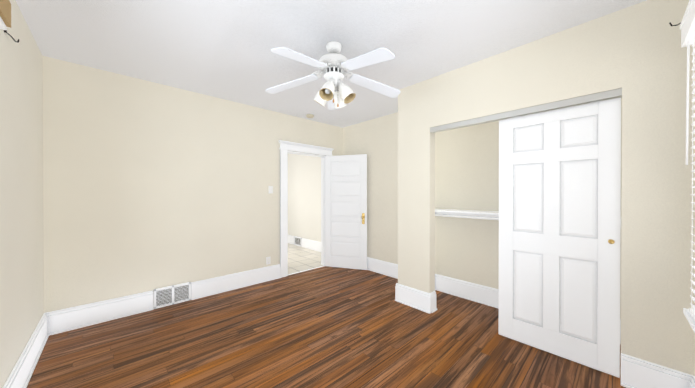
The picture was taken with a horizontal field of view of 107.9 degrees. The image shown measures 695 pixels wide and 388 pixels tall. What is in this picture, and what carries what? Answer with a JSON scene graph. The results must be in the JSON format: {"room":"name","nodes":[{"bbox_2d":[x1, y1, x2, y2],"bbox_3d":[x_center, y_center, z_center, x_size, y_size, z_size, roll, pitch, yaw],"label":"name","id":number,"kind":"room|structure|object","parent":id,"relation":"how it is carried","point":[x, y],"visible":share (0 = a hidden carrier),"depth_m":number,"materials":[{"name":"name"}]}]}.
{"room":"empty bedroom","nodes":[
{"label":"empty bedroom","id":0,"kind":"room"},
{"bbox_2d":[0,0,47,387],"bbox_3d":[-1.476,0.017,0.818,0.120,2.620,4.110,0,0,-43],"label":"wall","id":1,"kind":"structure","parent":0,"point":[23,158],"depth_m":1.78,"materials":[{"name":"beige paint"}]},
{"bbox_2d":[0,0,10,29],"bbox_3d":[-1.435,-0.941,0.914,0.075,0.145,1.120,0,0,-43],"label":"window valance","id":2,"kind":"object","parent":1,"relation":"attached to","point":[5,14],"visible":1,"depth_m":1.29,"materials":[{"name":"brown"}]},
{"bbox_2d":[3,312,50,387],"bbox_3d":[-1.464,1.219,0.924,0.031,0.212,3.997,0,0,-43],"label":"baseboard","id":3,"kind":"structure","parent":1,"relation":"attached to","point":[20,376],"depth_m":1.88,"materials":[{"name":"white paint"}]},
{"bbox_2d":[44,56,339,311],"bbox_3d":[-1.429,0.004,3.774,4.230,2.620,0.120,0,0,-43],"label":"wall","id":4,"kind":"structure","parent":0,"point":[113,185],"depth_m":2.92,"materials":[{"name":"beige paint"}]},
{"bbox_2d":[51,291,153,334],"bbox_3d":[-2.513,1.211,2.659,0.753,0.212,0.031,0,0,-43],"label":"baseboard","id":5,"kind":"structure","parent":4,"relation":"attached to","point":[63,320],"depth_m":2.61,"materials":[{"name":"white paint"}]},
{"bbox_2d":[154,282,190,308],"bbox_3d":[-2.104,1.204,3.052,0.370,0.225,0.020,0,0,-43],"label":"air vent","id":6,"kind":"object","parent":4,"relation":"in","point":[171,295],"visible":1,"depth_m":3.04,"materials":[{"name":"white metal"}]},
{"bbox_2d":[191,264,280,299],"bbox_3d":[-1.512,1.207,3.596,1.228,0.212,0.031,0,0,-43],"label":"baseboard","id":7,"kind":"structure","parent":4,"relation":"attached to","point":[212,286],"depth_m":3.52,"materials":[{"name":"white paint"}]},
{"bbox_2d":[266,256,270,264],"bbox_3d":[-1.217,1.008,3.890,0.072,0.116,0.008,0,0,-43],"label":"wall outlet","id":8,"kind":"object","parent":4,"relation":"attached to","point":[268,260],"visible":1,"depth_m":3.89,"materials":[{"name":"white plastic"}]},
{"bbox_2d":[268,186,272,192],"bbox_3d":[-1.184,-0.082,3.910,0.072,0.116,0.016,0,0,-43],"label":"light switch","id":9,"kind":"object","parent":4,"relation":"attached to","point":[270,189],"visible":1,"depth_m":3.91,"materials":[{"name":"white plastic"}]},
{"bbox_2d":[278,140,333,277],"bbox_3d":[-0.723,0.224,4.418,1.106,2.173,0.192,0,0,-43],"label":"door frame","id":10,"kind":"structure","parent":4,"relation":"attached to","point":[300,148],"depth_m":4.09,"materials":[{"name":"white paint"}]},
{"bbox_2d":[325,154,366,269],"bbox_3d":[-0.026,0.296,4.524,0.433,2.005,0.706,0,0,-43],"label":"interior door","id":11,"kind":"structure","parent":10,"relation":"attached to","point":[345,211],"depth_m":4.49,"materials":[{"name":"white paint"}]},
{"bbox_2d":[287,153,320,241],"bbox_3d":[-1.140,-0.009,6.471,0.120,2.620,3.420,0,0,-43],"label":"wall","id":12,"kind":"structure","parent":0,"point":[304,196],"depth_m":6.30,"materials":[{"name":"paint"}]},
{"bbox_2d":[287,235,293,243],"bbox_3d":[-1.886,1.191,7.168,0.022,0.215,1.390,0,0,-43],"label":"baseboard","id":13,"kind":"structure","parent":12,"relation":"attached to","point":[290,239],"depth_m":6.77,"materials":[{"name":"white paint"}]},
{"bbox_2d":[294,236,301,246],"bbox_3d":[-1.280,1.191,6.523,0.020,0.220,0.340,0,0,-43],"label":"air vent","id":14,"kind":"object","parent":12,"relation":"in","point":[297,241],"visible":0.92,"depth_m":6.51,"materials":[{"name":"white metal"}]},
{"bbox_2d":[302,238,320,251],"bbox_3d":[-0.586,1.197,5.782,0.022,0.215,1.650,0,0,-43],"label":"baseboard","id":15,"kind":"structure","parent":12,"relation":"attached to","point":[312,244],"depth_m":6.06,"materials":[{"name":"white paint"}]},
{"bbox_2d":[287,243,322,273],"bbox_3d":[-2.660,1.359,5.094,4.230,0.098,3.660,0,0,-43],"label":"floor","id":16,"kind":"structure","parent":0,"point":[300,258],"depth_m":5.22,"materials":[{"name":"white tile"}]},
{"bbox_2d":[27,266,625,387],"bbox_3d":[-0.070,1.371,2.169,4.010,0.100,4.150,0,0,-43],"label":"floor","id":17,"kind":"structure","parent":0,"point":[328,327],"depth_m":2.21,"materials":[{"name":"brown wood"}]},
{"bbox_2d":[16,0,646,127],"bbox_3d":[-0.021,-1.350,2.265,4.230,0.100,4.240,0,0,-43],"label":"ceiling","id":18,"kind":"structure","parent":0,"point":[221,49],"depth_m":2.09,"materials":[{"name":"paint"}]},
{"bbox_2d":[266,41,400,109],"bbox_3d":[-0.102,-1.029,2.167,1.250,0.539,1.221,0,0,-43],"label":"ceiling fan","id":19,"kind":"object","parent":18,"relation":"hanging from","point":[334,91],"visible":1,"depth_m":2.14,"materials":[{"name":"white metal"}]},
{"bbox_2d":[340,98,621,318],"bbox_3d":[1.359,0.005,3.475,0.150,2.620,4.110,0,0,-43],"label":"wall","id":20,"kind":"structure","parent":0,"point":[466,158],"depth_m":3.38,"materials":[{"name":"beige paint"}]},
{"bbox_2d":[367,257,397,278],"bbox_3d":[0.510,1.204,4.281,0.031,0.212,1.797,0,0,-43],"label":"baseboard","id":21,"kind":"structure","parent":20,"relation":"attached to","point":[378,266],"depth_m":4.19,"materials":[{"name":"white paint"}]},
{"bbox_2d":[435,274,620,344],"bbox_3d":[1.919,1.211,2.778,0.031,0.212,2.077,0,0,-43],"label":"baseboard","id":22,"kind":"structure","parent":20,"relation":"attached to","point":[489,296],"depth_m":3.18,"materials":[{"name":"white paint"}]},
{"bbox_2d":[435,209,620,228],"bbox_3d":[1.817,0.239,2.679,0.309,0.090,2.078,0,0,-43],"label":"shelf","id":23,"kind":"object","parent":20,"relation":"attached to","point":[487,215],"visible":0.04,"depth_m":3.00,"materials":[{"name":"white paint"}]},
{"bbox_2d":[398,0,694,376],"bbox_3d":[1.635,0.009,2.588,0.700,2.620,2.200,0,0,-43],"label":"wall","id":24,"kind":"structure","parent":0,"point":[637,53],"depth_m":1.75,"materials":[{"name":"beige paint"}]},
{"bbox_2d":[395,284,434,313],"bbox_3d":[0.778,1.210,2.975,0.034,0.212,0.454,0,0,-43],"label":"baseboard","id":25,"kind":"structure","parent":24,"relation":"attached to","point":[423,301],"depth_m":2.95,"materials":[{"name":"white paint"}]},
{"bbox_2d":[430,88,621,132],"bbox_3d":[1.460,-0.729,2.340,0.090,0.052,1.460,0,0,-43],"label":"trim","id":26,"kind":"structure","parent":24,"relation":"attached to","point":[601,96],"depth_m":2.15,"materials":[{"name":"silver metal"}]},
{"bbox_2d":[498,97,620,377],"bbox_3d":[1.692,0.299,2.098,0.037,2.017,0.775,0,0,-43],"label":"sliding door","id":27,"kind":"structure","parent":24,"relation":"in","point":[559,221],"depth_m":2.03,"materials":[{"name":"paint"}]},
{"bbox_2d":[667,367,678,387],"bbox_3d":[2.401,1.215,1.828,0.530,0.212,0.031,0,0,-43],"label":"baseboard","id":28,"kind":"structure","parent":24,"relation":"attached to","point":[674,373],"depth_m":1.59,"materials":[{"name":"white paint"}]},
{"bbox_2d":[679,371,694,387],"bbox_3d":[1.021,1.221,0.535,3.007,0.212,0.031,0,0,-43],"label":"baseboard","id":29,"kind":"structure","parent":24,"relation":"attached to","point":[686,380],"depth_m":1.56,"materials":[{"name":"white paint"}]},
{"bbox_2d":[680,0,694,320],"bbox_3d":[1.513,-0.157,1.025,1.217,1.638,0.086,0,0,-43],"label":"window blind","id":30,"kind":"object","parent":24,"relation":"attached to","point":[687,26],"visible":1,"depth_m":1.39,"materials":[{"name":"white plastic"}]},
{"bbox_2d":[683,308,694,332],"bbox_3d":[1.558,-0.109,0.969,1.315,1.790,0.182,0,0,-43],"label":"window sill","id":31,"kind":"structure","parent":24,"relation":"attached to","point":[687,314],"depth_m":1.38,"materials":[{"name":"white paint"}]}
]}

